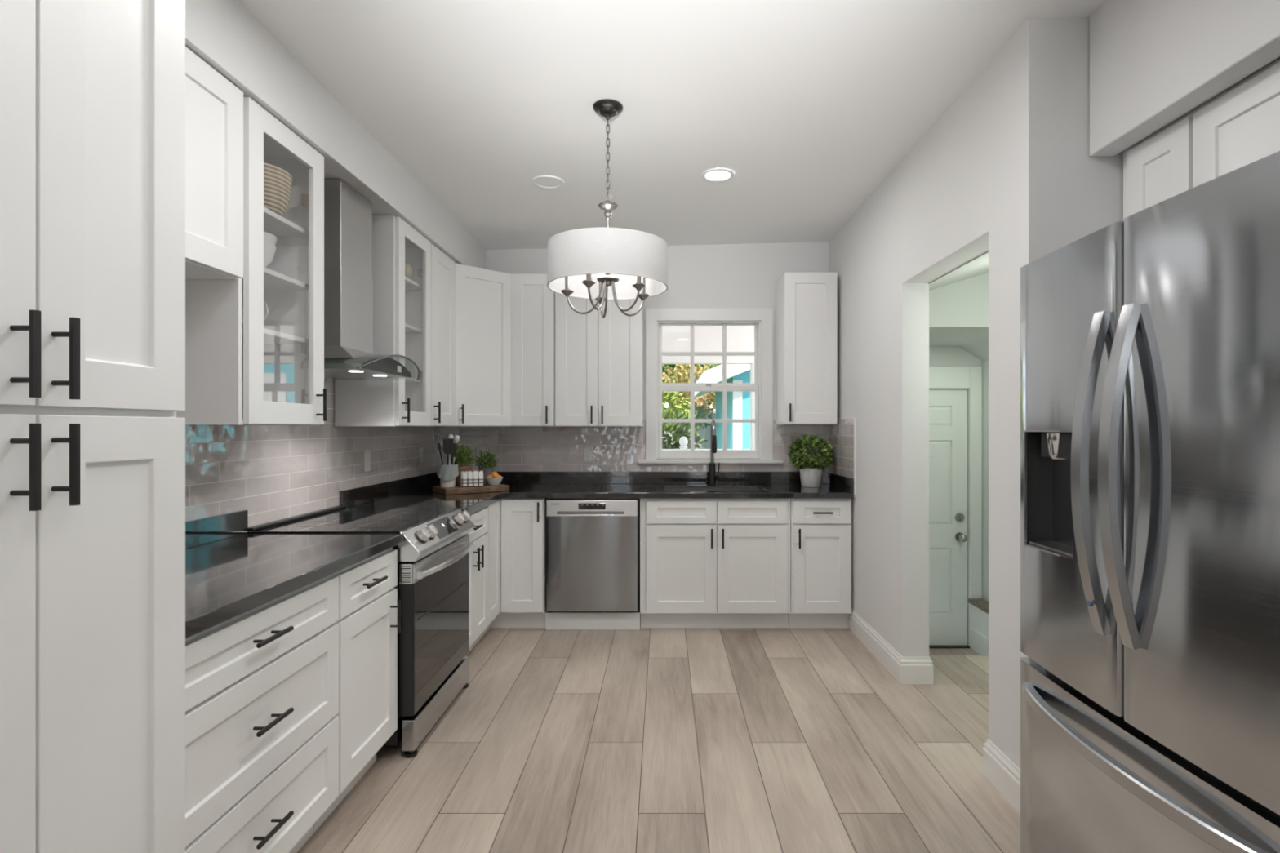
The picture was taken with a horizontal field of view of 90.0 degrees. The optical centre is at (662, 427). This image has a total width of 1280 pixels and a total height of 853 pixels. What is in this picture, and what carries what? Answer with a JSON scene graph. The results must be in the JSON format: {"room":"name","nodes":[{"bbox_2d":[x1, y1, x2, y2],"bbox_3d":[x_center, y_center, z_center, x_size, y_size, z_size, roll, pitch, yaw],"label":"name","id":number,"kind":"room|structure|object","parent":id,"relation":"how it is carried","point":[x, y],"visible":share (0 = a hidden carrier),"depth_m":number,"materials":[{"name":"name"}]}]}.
{"room":"kitchen","nodes":[
{"label":"kitchen","id":0,"kind":"room"},
{"bbox_2d":[185,0,485,269],"bbox_3d":[-1.518,-1.241,2.521,0.360,0.298,4.642,0,0,0],"label":"soffit","id":1,"kind":"structure","parent":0,"point":[224,34],"depth_m":2.47,"materials":[{"name":"paint"}]},
{"bbox_2d":[297,611,1020,852],"bbox_3d":[0.476,1.370,0.800,4.548,0.060,8.400,0,0,0],"label":"floor","id":2,"kind":"structure","parent":0,"point":[643,740],"depth_m":2.62,"materials":[{"name":"brown wood"}]},
{"bbox_2d":[0,0,185,852],"bbox_3d":[-1.299,0.128,0.973,0.775,2.425,0.610,0,0,0],"label":"pantry cabinet","id":3,"kind":"object","parent":2,"relation":"on","point":[92,92],"visible":1,"depth_m":1.07,"materials":[{"name":"white paint"}]},
{"bbox_2d":[185,573,338,852],"bbox_3d":[-1.356,0.902,1.698,0.660,0.876,0.823,0,0,0],"label":"base cabinet","id":4,"kind":"object","parent":2,"relation":"on","point":[262,682],"visible":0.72,"depth_m":1.71,"materials":[{"name":"white paint"}]},
{"bbox_2d":[185,510,403,638],"bbox_3d":[-1.367,0.398,1.930,0.647,0.132,1.294,0,0,0],"label":"countertop","id":5,"kind":"structure","parent":4,"relation":"on","point":[231,571],"depth_m":2.05,"materials":[{"name":"black stone"}]},
{"bbox_2d":[313,546,400,833],"bbox_3d":[-1.356,0.902,2.343,0.660,0.876,0.460,0,0,0],"label":"base cabinet","id":6,"kind":"object","parent":2,"relation":"on","point":[369,621],"visible":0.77,"depth_m":2.31,"materials":[{"name":"white paint"}]},
{"bbox_2d":[248,505,474,758],"bbox_3d":[-1.317,0.873,2.960,0.741,0.934,0.764,0,0,0],"label":"range","id":7,"kind":"object","parent":2,"relation":"on","point":[433,585],"visible":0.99,"depth_m":2.80,"materials":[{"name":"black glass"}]},
{"bbox_2d":[248,507,459,533],"bbox_3d":[-1.366,0.422,2.960,0.612,0.006,0.764,0,0,0],"label":"cooktop","id":8,"kind":"object","parent":7,"relation":"in","point":[329,520],"depth_m":2.86,"materials":[{"name":"black glass"}]},
{"bbox_2d":[465,506,488,656],"bbox_3d":[-1.356,0.902,3.630,0.660,0.876,0.558,0,0,0],"label":"base cabinet","id":9,"kind":"object","parent":2,"relation":"on","point":[478,553],"visible":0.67,"depth_m":3.69,"materials":[{"name":"white paint"}]},
{"bbox_2d":[339,471,853,513],"bbox_3d":[-0.223,0.398,4.088,2.935,0.132,1.491,0,0,0],"label":"countertop","id":10,"kind":"structure","parent":9,"relation":"on","point":[415,491],"depth_m":4.39,"materials":[{"name":"black stone"}]},
{"bbox_2d":[432,484,509,494],"bbox_3d":[-1.273,0.406,4.254,0.424,0.038,0.270,0,0,-36],"label":"cutting board","id":11,"kind":"object","parent":10,"relation":"on","point":[456,490],"visible":0.86,"depth_m":4.15,"materials":[{"name":"brown wood"}]},
{"bbox_2d":[440,464,455,487],"bbox_3d":[-1.394,0.316,4.154,0.106,0.142,0.106,0,0,0],"label":"utensil crock","id":12,"kind":"object","parent":11,"relation":"on","point":[451,483],"visible":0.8,"depth_m":4.11,"materials":[{"name":"white ceramic"}]},
{"bbox_2d":[436,443,443,465],"bbox_3d":[-1.431,0.238,4.154,0.066,0.272,0.012,0,0,0],"label":"ladle","id":13,"kind":"object","parent":12,"relation":"in","point":[438,444],"visible":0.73,"depth_m":4.15,"materials":[{"name":"black plastic"}]},
{"bbox_2d":[436,464,458,480],"bbox_3d":[-1.394,0.292,4.139,0.139,0.102,0.110,0,0,0],"label":"dish towel","id":14,"kind":"object","parent":12,"relation":"in","point":[446,473],"visible":1,"depth_m":4.10,"materials":[{"name":"grey fabric"}]},
{"bbox_2d":[443,438,453,465],"bbox_3d":[-1.391,0.223,4.144,0.062,0.300,0.015,0,0,-32],"label":"spatula","id":15,"kind":"object","parent":12,"relation":"in","point":[447,442],"visible":0.84,"depth_m":4.14,"materials":[{"name":"black plastic"}]},
{"bbox_2d":[448,434,453,465],"bbox_3d":[-1.392,0.209,4.189,0.034,0.329,0.040,0,0,0],"label":"spoon","id":16,"kind":"object","parent":12,"relation":"in","point":[450,436],"visible":0.44,"depth_m":4.19,"materials":[{"name":"silver metal"}]},
{"bbox_2d":[450,443,457,464],"bbox_3d":[-1.362,0.238,4.166,0.047,0.271,0.011,0,0,-21],"label":"turner","id":17,"kind":"object","parent":12,"relation":"in","point":[453,454],"visible":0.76,"depth_m":4.17,"materials":[{"name":"black plastic"}]},
{"bbox_2d":[453,435,459,464],"bbox_3d":[-1.366,0.213,4.188,0.065,0.322,0.022,0,0,-32],"label":"spoon","id":18,"kind":"object","parent":12,"relation":"in","point":[456,437],"visible":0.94,"depth_m":4.19,"materials":[{"name":"silver metal"}]},
{"bbox_2d":[454,435,459,441],"bbox_3d":[-1.351,0.075,4.198,0.032,0.046,0.016,0,0,0],"label":"bowl","id":19,"kind":"object","parent":18,"relation":"on","point":[456,437],"depth_m":4.19,"materials":[{"name":"metal"}]},
{"bbox_2d":[450,443,475,485],"bbox_3d":[-1.345,0.245,4.282,0.184,0.283,0.175,0,0,0],"label":"potted herb","id":20,"kind":"object","parent":11,"relation":"on","point":[463,456],"visible":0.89,"depth_m":4.25,"materials":[{"name":"green plant"}]},
{"bbox_2d":[455,465,471,485],"bbox_3d":[-1.341,0.322,4.285,0.124,0.130,0.124,0,0,0],"label":"plant pot","id":21,"kind":"object","parent":20,"relation":"on","point":[460,468],"depth_m":4.23,"materials":[{"name":"ceramic"}]},
{"bbox_2d":[461,470,484,487],"bbox_3d":[-1.248,0.335,4.190,0.140,0.105,0.084,0,0,-19],"label":"box","id":22,"kind":"object","parent":11,"relation":"on","point":[472,478],"visible":1,"depth_m":4.16,"materials":[{"name":"fabric"}]},
{"bbox_2d":[473,448,500,484],"bbox_3d":[-1.205,0.263,4.392,0.184,0.247,0.162,0,0,0],"label":"potted herb","id":23,"kind":"object","parent":11,"relation":"on","point":[488,468],"visible":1,"depth_m":4.36,"materials":[{"name":"plant"}]},
{"bbox_2d":[478,466,494,484],"bbox_3d":[-1.208,0.331,4.388,0.108,0.112,0.107,0,0,0],"label":"pot","id":24,"kind":"object","parent":23,"relation":"on","point":[487,471],"depth_m":4.34,"materials":[{"name":"ceramic"}]},
{"bbox_2d":[484,476,502,485],"bbox_3d":[-1.128,0.360,4.277,0.120,0.054,0.120,0,0,0],"label":"fruit bowl","id":25,"kind":"object","parent":11,"relation":"on","point":[491,481],"visible":0.96,"depth_m":4.24,"materials":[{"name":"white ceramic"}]},
{"bbox_3d":[-1.098,0.340,4.279,0.047,0.044,0.047,0,0,0],"label":"orange","id":26,"kind":"object","parent":25,"relation":"in","visible":0},
{"bbox_2d":[491,471,497,477],"bbox_3d":[-1.124,0.319,4.277,0.047,0.044,0.047,0,0,0],"label":"orange","id":27,"kind":"object","parent":26,"relation":"on","point":[494,474],"visible":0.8,"depth_m":4.26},
{"bbox_2d":[707,418,719,485],"bbox_3d":[0.374,0.182,4.601,0.084,0.488,0.238,0,0,0],"label":"faucet","id":28,"kind":"object","parent":10,"relation":"on","point":[712,474],"visible":1,"depth_m":4.67,"materials":[{"name":"black metal"}]},
{"bbox_2d":[786,434,835,487],"bbox_3d":[1.067,0.237,4.602,0.343,0.378,0.344,0,0,0],"label":"boxwood","id":29,"kind":"object","parent":10,"relation":"on","point":[811,470],"visible":1,"depth_m":4.53,"materials":[{"name":"green plant"}]},
{"bbox_2d":[799,467,822,487],"bbox_3d":[1.066,0.357,4.600,0.166,0.136,0.166,0,0,0],"label":"pot","id":30,"kind":"object","parent":29,"relation":"on","point":[810,477],"depth_m":4.53,"materials":[{"name":"ceramic"}]},
{"bbox_2d":[474,498,555,646],"bbox_3d":[-1.232,0.902,4.372,0.907,0.876,0.916,0,0,0],"label":"base cabinet","id":31,"kind":"object","parent":2,"relation":"on","point":[517,531],"visible":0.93,"depth_m":4.19,"materials":[{"name":"white paint"}]},
{"bbox_2d":[545,498,639,629],"bbox_3d":[-0.464,0.904,4.480,0.626,0.872,0.600,0,0,0],"label":"dishwasher","id":32,"kind":"object","parent":2,"relation":"on","point":[593,545],"visible":1,"depth_m":4.18,"materials":[{"name":"silver metal"}]},
{"bbox_2d":[640,498,791,627],"bbox_3d":[0.346,0.902,4.489,0.990,0.876,0.680,0,0,0],"label":"base cabinet","id":33,"kind":"object","parent":2,"relation":"on","point":[704,562],"visible":0.98,"depth_m":4.20,"materials":[{"name":"white paint"}]},
{"bbox_2d":[788,498,851,627],"bbox_3d":[1.043,0.902,4.489,0.396,0.876,0.680,0,0,0],"label":"base cabinet","id":34,"kind":"object","parent":2,"relation":"on","point":[821,528],"visible":0.9,"depth_m":4.20,"materials":[{"name":"white paint"}]},
{"bbox_2d":[1020,151,1279,852],"bbox_3d":[1.383,0.450,1.360,0.954,1.780,0.834,0,0,0],"label":"refrigerator","id":35,"kind":"object","parent":2,"relation":"on","point":[1150,339],"visible":1,"depth_m":1.26,"materials":[{"name":"metal"}]},
{"bbox_2d":[237,0,1105,249],"bbox_3d":[0.201,-1.471,0.800,3.998,0.279,8.400,0,0,0],"label":"ceiling","id":36,"kind":"structure","parent":0,"point":[811,105],"depth_m":2.63,"materials":[{"name":"paint"}]},
{"bbox_2d":[531,175,564,188],"bbox_3d":[-0.635,-1.355,3.540,0.178,0.008,0.178,0,0,0],"label":"ceiling speaker","id":37,"kind":"object","parent":36,"relation":"attached to","point":[542,181],"visible":1,"depth_m":3.53,"materials":[{"name":"white paint"}]},
{"bbox_2d":[534,177,561,187],"bbox_3d":[-0.635,-1.356,3.540,0.146,0.004,0.146,0,0,0],"label":"grille","id":38,"kind":"object","parent":37,"relation":"attached to","point":[540,182],"depth_m":3.54,"materials":[{"name":"paint"}]},
{"bbox_2d":[546,98,667,318],"bbox_3d":[-0.234,-0.925,2.730,0.512,0.884,0.512,0,0,0],"label":"chandelier","id":39,"kind":"object","parent":36,"relation":"hanging from","point":[602,264],"visible":1,"depth_m":2.57,"materials":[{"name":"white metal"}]},
{"bbox_2d":[564,275,569,288],"bbox_3d":[-0.409,-0.623,2.739,0.021,0.074,0.021,0,0,0],"label":"candle","id":40,"kind":"object","parent":39,"relation":"on","point":[566,278],"depth_m":2.73,"materials":[{"name":"white wax"}]},
{"bbox_2d":[586,274,591,279],"bbox_3d":[-0.297,-0.623,2.567,0.021,0.074,0.021,0,0,0],"label":"candle","id":41,"kind":"object","parent":39,"relation":"on","point":[588,277],"depth_m":2.56,"materials":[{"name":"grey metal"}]},
{"bbox_2d":[599,282,603,297],"bbox_3d":[-0.279,-0.623,2.899,0.021,0.074,0.021,0,0,0],"label":"candle","id":42,"kind":"object","parent":39,"relation":"on","point":[602,295],"depth_m":2.89,"materials":[{"name":"white wax"}]},
{"bbox_2d":[635,275,641,283],"bbox_3d":[-0.098,-0.623,2.620,0.021,0.074,0.021,0,0,0],"label":"candle","id":43,"kind":"object","parent":39,"relation":"on","point":[638,279],"depth_m":2.61,"materials":[{"name":"white wax"}]},
{"bbox_2d":[640,277,645,293],"bbox_3d":[-0.087,-0.623,2.825,0.021,0.074,0.021,0,0,0],"label":"candle","id":44,"kind":"object","parent":39,"relation":"on","point":[643,279],"depth_m":2.82,"materials":[{"name":"white wax"}]},
{"bbox_2d":[701,167,733,182],"bbox_3d":[0.300,-1.375,3.490,0.178,0.010,0.178,0,0,0],"label":"recessed light","id":45,"kind":"object","parent":36,"relation":"in","point":[716,175],"visible":1,"depth_m":3.48,"materials":[{"name":"white paint"}]},
{"bbox_2d":[485,242,981,645],"bbox_3d":[0.401,0.105,4.917,4.398,3.130,0.150,0,0,0],"label":"wall","id":46,"kind":"structure","parent":0,"point":[724,276],"depth_m":4.84,"materials":[{"name":"paint"}]},
{"bbox_2d":[452,263,511,426],"bbox_3d":[-1.372,-0.542,4.511,0.626,1.075,0.638,0,0,0],"label":"upper cabinet","id":47,"kind":"object","parent":46,"relation":"attached to","point":[482,295],"visible":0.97,"depth_m":4.34,"materials":[{"name":"white paint"}]},
{"bbox_2d":[511,274,555,426],"bbox_3d":[-0.913,-0.542,4.639,0.306,1.075,0.378,0,0,0],"label":"upper cabinet","id":48,"kind":"object","parent":46,"relation":"attached to","point":[532,303],"visible":0.84,"depth_m":4.49,"materials":[{"name":"white paint"}]},
{"bbox_2d":[555,292,643,426],"bbox_3d":[-0.454,-0.542,4.639,0.608,1.075,0.378,0,0,0],"label":"upper cabinet","id":49,"kind":"object","parent":46,"relation":"attached to","point":[599,361],"visible":0.72,"depth_m":4.49,"materials":[{"name":"white paint"}]},
{"bbox_2d":[439,419,827,471],"bbox_3d":[-0.222,0.200,4.838,2.937,0.520,0.008,0,0,0],"label":"tiled wall","id":50,"kind":"structure","parent":46,"relation":"attached to","point":[517,449],"depth_m":4.83,"materials":[{"name":"grey tile"}]},
{"bbox_2d":[475,445,485,461],"bbox_3d":[-1.372,0.198,4.830,0.072,0.116,0.009,0,0,0],"label":"wall outlet","id":51,"kind":"object","parent":50,"relation":"attached to","point":[478,448],"visible":0.61,"depth_m":4.83,"materials":[{"name":"white paint"}]},
{"bbox_2d":[583,446,593,461],"bbox_3d":[-0.560,0.200,4.830,0.072,0.116,0.009,0,0,0],"label":"wall outlet","id":52,"kind":"object","parent":50,"relation":"attached to","point":[588,451],"visible":1,"depth_m":4.83,"materials":[{"name":"white paint"}]},
{"bbox_2d":[586,448,591,453],"bbox_3d":[-0.560,0.180,4.827,0.034,0.030,0.003,0,0,0],"label":"socket","id":53,"kind":"object","parent":52,"relation":"attached to","point":[588,451],"depth_m":4.83,"materials":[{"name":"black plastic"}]},
{"bbox_2d":[586,454,591,458],"bbox_3d":[-0.560,0.220,4.827,0.034,0.030,0.003,0,0,0],"label":"socket","id":54,"kind":"object","parent":52,"relation":"attached to","point":[588,456],"depth_m":4.83,"materials":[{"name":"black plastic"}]},
{"bbox_2d":[637,308,783,463],"bbox_3d":[0.357,-0.313,4.889,1.095,1.170,0.201,0,0,0],"label":"window","id":55,"kind":"structure","parent":46,"relation":"in","point":[762,319],"depth_m":4.82,"materials":[{"name":"white paint"}]},
{"bbox_2d":[775,272,837,424],"bbox_3d":[1.040,-0.555,4.641,0.374,1.070,0.382,0,0,0],"label":"upper cabinet","id":56,"kind":"object","parent":46,"relation":"attached to","point":[806,303],"visible":1,"depth_m":4.50,"materials":[{"name":"white paint"}]},
{"bbox_2d":[928,366,982,648],"bbox_3d":[1.923,0.605,4.845,0.985,2.130,0.124,0,0,0],"label":"door","id":57,"kind":"structure","parent":46,"relation":"in","point":[948,408],"depth_m":4.87,"materials":[{"name":"paint"}]},
{"bbox_2d":[828,17,1069,769],"bbox_3d":[1.325,-0.060,3.518,0.140,2.800,2.647,0,0,0],"label":"wall","id":58,"kind":"structure","parent":0,"point":[991,175],"depth_m":2.83,"materials":[{"name":"paint"}]},
{"bbox_2d":[827,418,855,497],"bbox_3d":[1.251,0.202,4.503,0.008,0.517,0.662,0,0,0],"label":"tiled wall","id":59,"kind":"structure","parent":58,"relation":"attached to","point":[840,435],"depth_m":4.43,"materials":[{"name":"grey tile"}]},
{"bbox_2d":[837,417,855,494],"bbox_3d":[1.250,0.189,4.497,0.010,0.503,0.674,0,0,0],"label":"trim","id":60,"kind":"structure","parent":58,"relation":"attached to","point":[840,418],"depth_m":4.16,"materials":[{"name":"white paint"}]},
{"bbox_2d":[848,608,933,684],"bbox_3d":[1.325,1.271,3.804,0.172,0.138,0.933,0,0,0],"label":"baseboard","id":61,"kind":"structure","parent":58,"relation":"attached to","point":[906,670],"depth_m":3.46,"materials":[{"name":"white paint"}]},
{"bbox_2d":[982,738,1020,813],"bbox_3d":[1.547,1.271,2.329,0.616,0.138,0.301,0,0,0],"label":"baseboard","id":62,"kind":"structure","parent":58,"relation":"attached to","point":[999,770],"depth_m":2.34,"materials":[{"name":"white paint"}]},
{"bbox_2d":[928,648,979,655],"bbox_3d":[2.147,1.690,4.360,1.505,0.040,1.200,0,0,0],"label":"floor","id":63,"kind":"structure","parent":0,"point":[932,651],"depth_m":4.76,"materials":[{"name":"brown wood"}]},
{"bbox_2d":[968,598,988,655],"bbox_3d":[2.368,1.482,4.312,0.105,0.375,1.095,0,0,0],"label":"trim ledge","id":64,"kind":"object","parent":63,"relation":"on","point":[979,630],"visible":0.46,"depth_m":4.71,"materials":[{"name":"paint"}]},
{"bbox_2d":[928,272,988,329],"bbox_3d":[1.907,-0.925,3.810,1.025,0.670,0.100,0,0,0],"label":"wall","id":65,"kind":"structure","parent":0,"point":[963,304],"depth_m":3.76,"materials":[{"name":"paint"}]},
{"bbox_2d":[928,329,988,360],"bbox_3d":[1.907,-0.632,4.360,1.025,0.255,1.000,0,0,0],"label":"ceiling","id":66,"kind":"structure","parent":0,"point":[975,342],"depth_m":4.50,"materials":[{"name":"paint"}]},
{"bbox_2d":[928,251,988,290],"bbox_3d":[1.907,-0.930,3.005,1.025,0.360,1.510,0,0,0],"label":"ceiling","id":67,"kind":"structure","parent":0,"point":[978,266],"depth_m":3.32,"materials":[{"name":"paint"}]},
{"bbox_2d":[981,359,988,601],"bbox_3d":[2.470,0.205,3.555,0.100,2.930,2.610,0,0,0],"label":"wall","id":68,"kind":"structure","parent":0,"point":[984,364],"depth_m":4.80,"materials":[{"name":"paint"}]},
{"bbox_2d":[1069,17,1124,243],"bbox_3d":[1.748,-0.060,2.223,0.705,2.800,0.055,0,0,0],"label":"wall","id":69,"kind":"structure","parent":0,"point":[1095,183],"depth_m":2.19,"materials":[{"name":"paint"}]},
{"bbox_2d":[1123,107,1198,221],"bbox_3d":[1.770,-0.730,2.033,0.441,0.420,0.305,0,0,0],"label":"upper cabinet","id":70,"kind":"object","parent":69,"relation":"attached to","point":[1158,168],"visible":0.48,"depth_m":2.01,"materials":[{"name":"white paint"}]},
{"bbox_2d":[1089,0,1279,156],"bbox_3d":[1.502,-1.181,1.397,0.087,0.511,1.585,0,0,0],"label":"soffit","id":71,"kind":"structure","parent":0,"point":[1153,62],"depth_m":1.87,"materials":[{"name":"paint"}]},
{"bbox_2d":[1124,57,1279,151],"bbox_3d":[1.772,-0.968,1.397,0.455,0.045,1.585,0,0,0],"label":"trim","id":72,"kind":"structure","parent":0,"point":[1279,57],"depth_m":1.85,"materials":[{"name":"paint"}]},
{"bbox_3d":[0.750,-1.190,6.000,7.500,0.060,2.000,0,0,0],"label":"ceiling","id":73,"kind":"structure","parent":0,"visible":0},
{"bbox_2d":[662,325,754,364],"bbox_3d":[0.750,-0.925,6.940,7.500,0.470,0.120,0,0,0],"label":"beam","id":74,"kind":"structure","parent":73,"relation":"attached to","point":[674,338],"depth_m":6.88,"materials":[{"name":"paint"}]},
{"bbox_3d":[0.750,1.490,6.000,7.500,0.200,2.000,0,0,0],"label":"floor","id":75,"kind":"structure","parent":0,"visible":0},
{"bbox_2d":[662,436,751,449],"bbox_3d":[-0.973,0.744,6.925,3.854,1.292,0.094,0,0,0],"label":"porch railing","id":76,"kind":"object","parent":75,"relation":"on","point":[683,442],"visible":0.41,"depth_m":6.89,"materials":[{"name":"white wood"}]},
{"bbox_2d":[750,363,755,449],"bbox_3d":[1.010,0.350,6.935,0.110,2.080,0.110,0,0,0],"label":"porch post","id":77,"kind":"object","parent":75,"relation":"on","point":[752,365],"visible":0.2,"depth_m":6.88,"materials":[{"name":"white wood"}]},
{"bbox_3d":[-1.748,-0.020,0.796,0.100,2.720,8.392,0,0,0],"label":"wall","id":78,"kind":"structure","parent":0,"visible":0},
{"bbox_2d":[185,377,439,527],"bbox_3d":[-1.694,-0.015,3.057,0.008,0.950,3.554,0,0,0],"label":"tiled wall","id":79,"kind":"structure","parent":78,"relation":"attached to","point":[272,473],"depth_m":2.91,"materials":[{"name":"grey tile"}]},
{"bbox_2d":[185,46,243,279],"bbox_3d":[-1.520,-0.785,1.683,0.321,0.610,0.795,0,0,0],"label":"upper cabinet","id":80,"kind":"object","parent":79,"relation":"attached to","point":[214,105],"visible":0.35,"depth_m":1.95,"materials":[{"name":"white paint"}]},
{"bbox_2d":[176,96,326,425],"bbox_3d":[-1.504,-0.549,2.329,0.365,1.082,0.490,0,0,0],"label":"upper cabinet","id":81,"kind":"object","parent":79,"relation":"attached to","point":[254,371],"visible":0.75,"depth_m":2.30,"materials":[{"name":"white paint"}]},
{"bbox_2d":[241,291,267,323],"bbox_3d":[-1.535,-0.421,2.316,0.220,0.141,0.018,0,0,0],"label":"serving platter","id":82,"kind":"object","parent":81,"relation":"on","point":[265,308],"visible":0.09,"depth_m":2.31,"materials":[{"name":"white ceramic"}]},
{"bbox_2d":[263,241,276,267],"bbox_3d":[-1.500,-0.615,2.315,0.176,0.095,0.176,0,0,0],"label":"bowl","id":83,"kind":"object","parent":81,"relation":"in","point":[269,250],"visible":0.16,"depth_m":2.31,"materials":[{"name":"white ceramic"}]},
{"bbox_2d":[263,231,277,245],"bbox_3d":[-1.500,-0.651,2.315,0.182,0.090,0.182,0,0,0],"label":"bowl","id":84,"kind":"object","parent":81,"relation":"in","point":[268,237],"visible":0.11,"depth_m":2.31,"materials":[{"name":"white ceramic"}]},
{"bbox_2d":[241,322,308,344],"bbox_3d":[-1.541,-0.341,2.329,0.270,0.018,0.456,0,0,0],"label":"shelf","id":85,"kind":"object","parent":81,"relation":"attached to","point":[270,336],"depth_m":2.43,"materials":[{"name":"white wood"}]},
{"bbox_2d":[241,266,308,289],"bbox_3d":[-1.541,-0.557,2.329,0.270,0.018,0.456,0,0,0],"label":"shelf","id":86,"kind":"object","parent":81,"relation":"attached to","point":[273,280],"depth_m":2.44,"materials":[{"name":"white wood"}]},
{"bbox_2d":[263,162,292,217],"bbox_3d":[-1.512,-0.864,2.375,0.238,0.168,0.238,0,0,0],"label":"woven basket","id":87,"kind":"object","parent":81,"relation":"on","point":[277,182],"visible":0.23,"depth_m":2.34,"materials":[{"name":"wicker"}]},
{"bbox_2d":[263,206,308,236],"bbox_3d":[-1.541,-0.769,2.329,0.270,0.018,0.456,0,0,0],"label":"shelf","id":88,"kind":"object","parent":81,"relation":"attached to","point":[275,224],"depth_m":2.44,"materials":[{"name":"white wood"}]},
{"bbox_2d":[364,451,370,472],"bbox_3d":[-1.685,0.196,3.652,0.009,0.116,0.072,0,0,0],"label":"wall outlet","id":89,"kind":"object","parent":79,"relation":"attached to","point":[366,454],"visible":1,"depth_m":3.64,"materials":[{"name":"white paint"}]},
{"bbox_2d":[334,215,431,426],"bbox_3d":[-1.504,-0.547,3.522,0.365,1.085,0.470,0,0,0],"label":"upper cabinet","id":90,"kind":"object","parent":79,"relation":"attached to","point":[402,304],"visible":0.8,"depth_m":3.30,"materials":[{"name":"white paint"}]},
{"bbox_2d":[404,260,413,278],"bbox_3d":[-1.462,-0.883,3.600,0.116,0.116,0.116,0,0,0],"label":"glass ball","id":91,"kind":"object","parent":90,"relation":"on","point":[409,270],"visible":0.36,"depth_m":3.58,"materials":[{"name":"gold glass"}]},
{"bbox_2d":[404,377,422,382],"bbox_3d":[-1.541,-0.271,3.522,0.270,0.018,0.436,0,0,0],"label":"shelf","id":92,"kind":"object","parent":90,"relation":"attached to","point":[411,380],"depth_m":3.67,"materials":[{"name":"white wood"}]},
{"bbox_2d":[404,323,422,333],"bbox_3d":[-1.541,-0.561,3.522,0.270,0.018,0.436,0,0,0],"label":"shelf","id":93,"kind":"object","parent":90,"relation":"attached to","point":[408,328],"depth_m":3.67,"materials":[{"name":"white wood"}]},
{"bbox_2d":[404,275,422,288],"bbox_3d":[-1.541,-0.816,3.522,0.270,0.018,0.436,0,0,0],"label":"shelf","id":94,"kind":"object","parent":90,"relation":"attached to","point":[409,284],"depth_m":3.66,"materials":[{"name":"white wood"}]},
{"bbox_2d":[418,447,423,464],"bbox_3d":[-1.686,0.200,4.470,0.009,0.116,0.072,0,0,0],"label":"wall outlet","id":95,"kind":"object","parent":79,"relation":"attached to","point":[421,449],"visible":1,"depth_m":4.46,"materials":[{"name":"white paint"}]},
{"bbox_2d":[393,243,455,426],"bbox_3d":[-1.503,-0.546,3.979,0.364,1.083,0.440,0,0,0],"label":"upper cabinet","id":96,"kind":"object","parent":79,"relation":"attached to","point":[442,267],"visible":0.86,"depth_m":3.98,"materials":[{"name":"white paint"}]},
{"bbox_2d":[324,178,419,380],"bbox_3d":[-1.444,-0.665,2.957,0.490,0.850,0.657,0,0,0],"label":"range hood","id":97,"kind":"object","parent":78,"relation":"attached to","point":[348,215],"visible":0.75,"depth_m":2.86,"materials":[{"name":"metal"}]},
{"bbox_3d":[2.050,-0.060,1.397,0.100,2.800,1.595,0,0,0],"label":"wall","id":98,"kind":"structure","parent":0,"visible":0},
{"bbox_2d":[1192,58,1279,187],"bbox_3d":[1.770,-0.730,1.413,0.441,0.420,0.930,0,0,0],"label":"upper cabinet","id":99,"kind":"object","parent":98,"relation":"attached to","point":[1238,127],"visible":0.54,"depth_m":1.73,"materials":[{"name":"white paint"}]},
{"label":"outside","id":100,"kind":"structure","parent":0,"visible":0},
{"bbox_3d":[1.000,1.615,15.500,26.000,0.050,21.000,0,0,0],"label":"ground","id":101,"kind":"structure","parent":100,"visible":0},
{"bbox_2d":[662,380,690,423],"bbox_3d":[-0.136,0.411,10.221,1.228,2.364,1.293,0,0,0],"label":"shrub","id":102,"kind":"object","parent":101,"relation":"on","point":[671,401],"visible":0.23,"depth_m":10.04,"materials":[{"name":"green plant"}]},
{"bbox_2d":[662,405,707,448],"bbox_3d":[0.013,0.627,8.220,1.147,1.934,1.055,0,0,0],"label":"shrub","id":103,"kind":"object","parent":101,"relation":"on","point":[677,430],"visible":0.32,"depth_m":8.07,"materials":[{"name":"green plant"}]},
{"bbox_2d":[662,413,715,448],"bbox_3d":[-3.750,0.635,12.590,10.500,1.910,0.100,0,0,0],"label":"fence","id":104,"kind":"object","parent":101,"relation":"on","point":[704,433],"visible":0.02,"depth_m":12.60,"materials":[{"name":"grey wood"}]},
{"bbox_2d":[662,364,718,413],"bbox_3d":[0.603,0.031,13.509,2.180,3.124,2.154,0,0,0],"label":"tree","id":105,"kind":"object","parent":101,"relation":"on","point":[708,397],"visible":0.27,"depth_m":13.21,"materials":[{"name":"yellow plant"}]},
{"bbox_2d":[662,364,721,413],"bbox_3d":[0.135,-0.724,17.483,4.964,4.632,4.933,0,0,-22],"label":"tree","id":106,"kind":"object","parent":101,"relation":"on","point":[670,366],"visible":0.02,"depth_m":16.49,"materials":[{"name":"green plant"}]},
{"bbox_2d":[671,403,713,448],"bbox_3d":[0.436,0.542,11.596,0.970,2.103,0.959,0,0,0],"label":"shrub","id":107,"kind":"object","parent":101,"relation":"on","point":[699,411],"visible":0.16,"depth_m":11.50,"materials":[{"name":"green plant"}]},
{"bbox_2d":[694,364,750,448],"bbox_3d":[3.200,-0.115,10.460,5.280,3.410,3.480,0,0,0],"label":"shed","id":108,"kind":"object","parent":101,"relation":"on","point":[738,403],"visible":0.08,"depth_m":9.00,"materials":[{"name":"teal paint"}]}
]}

